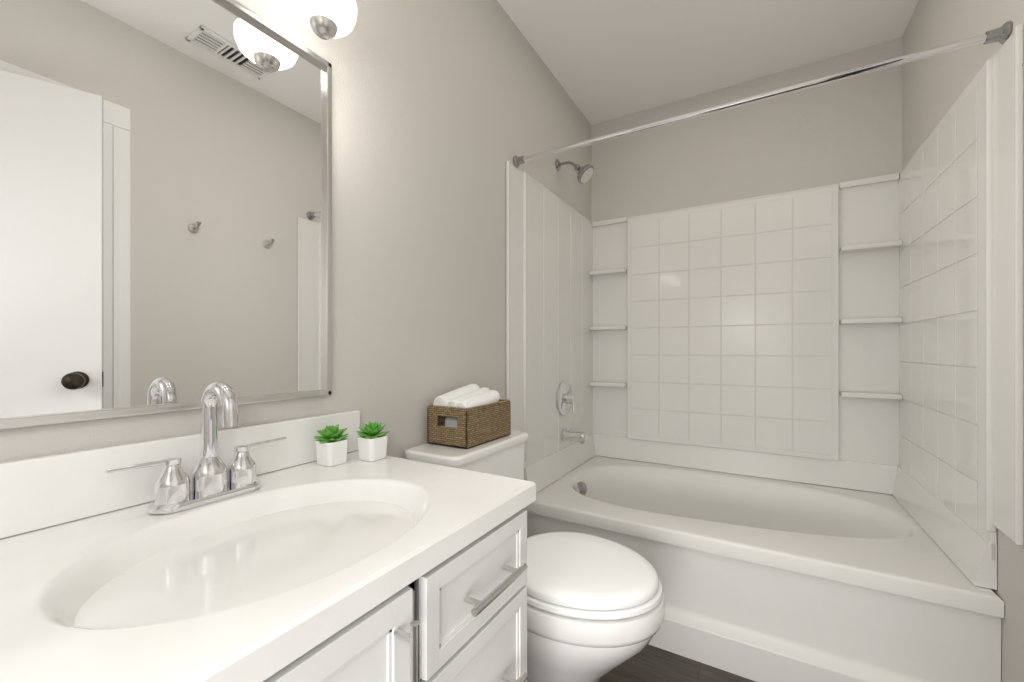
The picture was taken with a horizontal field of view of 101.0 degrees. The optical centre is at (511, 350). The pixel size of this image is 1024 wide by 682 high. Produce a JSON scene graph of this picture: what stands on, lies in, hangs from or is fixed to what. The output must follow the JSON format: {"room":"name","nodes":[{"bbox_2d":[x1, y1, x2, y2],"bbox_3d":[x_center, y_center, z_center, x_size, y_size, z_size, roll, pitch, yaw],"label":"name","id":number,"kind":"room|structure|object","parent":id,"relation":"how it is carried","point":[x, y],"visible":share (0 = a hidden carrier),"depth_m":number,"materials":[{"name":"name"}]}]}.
{"room":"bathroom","nodes":[
{"label":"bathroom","id":0,"kind":"room"},
{"bbox_2d":[0,0,590,461],"bbox_3d":[-0.301,-0.177,1.461,0.100,2.575,3.248,0,0,31],"label":"wall","id":1,"kind":"structure","parent":0,"point":[444,112],"depth_m":1.35,"materials":[{"name":"grey paint"}]},
{"bbox_2d":[0,0,331,429],"bbox_3d":[-0.616,-0.303,0.805,0.022,0.833,0.608,0,0,31],"label":"mirror","id":2,"kind":"object","parent":1,"relation":"attached to","point":[165,205],"visible":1,"depth_m":0.77,"materials":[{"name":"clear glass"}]},
{"bbox_2d":[289,0,356,39],"bbox_3d":[-0.542,-0.809,0.768,0.188,0.231,0.580,0,0,31],"label":"sconce","id":3,"kind":"object","parent":1,"relation":"attached to","point":[327,19],"visible":1,"depth_m":0.91,"materials":[{"name":"white glass"}]},
{"bbox_2d":[557,381,575,415],"bbox_3d":[0.318,0.264,2.304,0.072,0.192,0.192,0,0,31],"label":"trim","id":4,"kind":"structure","parent":1,"relation":"attached to","point":[566,398],"depth_m":2.28,"materials":[{"name":"silver metal"}]},
{"bbox_2d":[555,159,593,183],"bbox_3d":[0.334,-0.957,2.236,0.201,0.156,0.106,0,0,31],"label":"shower head","id":5,"kind":"object","parent":1,"relation":"attached to","point":[584,173],"visible":0.98,"depth_m":2.21},
{"bbox_2d":[513,21,1011,167],"bbox_3d":[0.670,-0.849,1.512,1.516,0.052,0.052,0,0,31],"label":"curtain rod","id":6,"kind":"object","parent":1,"relation":"attached to","point":[1001,35],"visible":1,"depth_m":1.35,"materials":[{"name":"silver metal"}]},
{"bbox_2d":[599,644,755,681],"bbox_3d":[0.904,1.135,0.748,2.900,0.050,3.248,0,0,31],"label":"floor","id":7,"kind":"structure","parent":0,"point":[649,663],"depth_m":1.46,"materials":[{"name":"brown wood"}]},
{"bbox_2d":[0,410,535,681],"bbox_3d":[-0.372,0.636,0.661,0.588,0.948,0.784,0,0,31],"label":"bathroom vanity","id":8,"kind":"object","parent":7,"relation":"on","point":[300,564],"visible":0.98,"depth_m":0.61,"materials":[{"name":"white painted wood"},{"name":"brushed nickel"}]},
{"bbox_2d":[105,381,286,514],"bbox_3d":[-0.528,0.162,0.754,0.116,0.214,0.282,0,0,31],"label":"faucet","id":9,"kind":"object","parent":8,"relation":"on","point":[211,479],"visible":1,"depth_m":0.74,"materials":[{"name":"silver metal"}]},
{"bbox_2d":[314,424,347,466],"bbox_3d":[-0.431,0.223,1.003,0.083,0.093,0.081,0,0,31],"label":"planter","id":10,"kind":"object","parent":8,"relation":"on","point":[331,442],"visible":0.98,"depth_m":0.98,"materials":[{"name":"white ceramic"}]},
{"bbox_2d":[356,422,389,461],"bbox_3d":[-0.345,0.224,1.049,0.082,0.091,0.076,0,0,31],"label":"planter","id":11,"kind":"object","parent":8,"relation":"on","point":[372,442],"visible":1,"depth_m":1.03,"materials":[{"name":"white ceramic"}]},
{"bbox_2d":[405,430,664,681],"bbox_3d":[0.087,0.706,1.291,0.727,0.808,0.452,0,0,31],"label":"toilet","id":12,"kind":"object","parent":7,"relation":"on","point":[595,608],"visible":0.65,"depth_m":1.09,"materials":[{"name":"white ceramic"}]},
{"bbox_2d":[427,384,510,448],"bbox_3d":[-0.139,0.210,1.430,0.165,0.181,0.265,0,0,31],"label":"basket","id":13,"kind":"object","parent":12,"relation":"on","point":[468,416],"visible":1,"depth_m":1.35,"materials":[{"name":"brown wicker"}]},
{"bbox_2d":[523,455,1003,681],"bbox_3d":[0.918,0.890,1.931,1.516,0.440,0.994,0,0,31],"label":"bathtub","id":14,"kind":"object","parent":7,"relation":"on","point":[761,579],"visible":0.85,"depth_m":1.47,"materials":[{"name":"white ceramic"}]},
{"bbox_2d":[497,0,918,124],"bbox_3d":[0.904,-1.490,0.748,2.900,0.050,3.248,0,0,31],"label":"ceiling","id":15,"kind":"structure","parent":0,"point":[605,60],"depth_m":1.99,"materials":[{"name":"white paint"}]},
{"bbox_2d":[591,37,901,221],"bbox_3d":[1.197,-0.177,2.403,1.520,2.575,0.100,0,0,31],"label":"wall","id":16,"kind":"structure","parent":0,"point":[843,130],"depth_m":2.27,"materials":[{"name":"grey paint"}]},
{"bbox_2d":[506,24,1023,589],"bbox_3d":[0.898,-0.078,1.898,1.516,1.492,1.070,0,0,31],"label":"panels","id":17,"kind":"object","parent":16,"relation":"attached to","point":[864,334],"visible":0.96,"depth_m":2.06,"materials":[{"name":"white tile"}]},
{"bbox_2d":[562,429,586,442],"bbox_3d":[0.343,0.466,2.289,0.130,0.068,0.068,0,0,31],"label":"tub spout","id":18,"kind":"object","parent":17,"relation":"attached to","point":[575,436],"visible":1,"depth_m":2.27,"materials":[{"name":"silver metal"}]},
{"bbox_2d":[902,0,1023,681],"bbox_3d":[1.093,-0.177,0.636,0.100,2.575,3.248,0,0,31],"label":"wall","id":19,"kind":"structure","parent":0,"point":[934,88],"depth_m":1.42,"materials":[{"name":"grey paint"}]}
]}

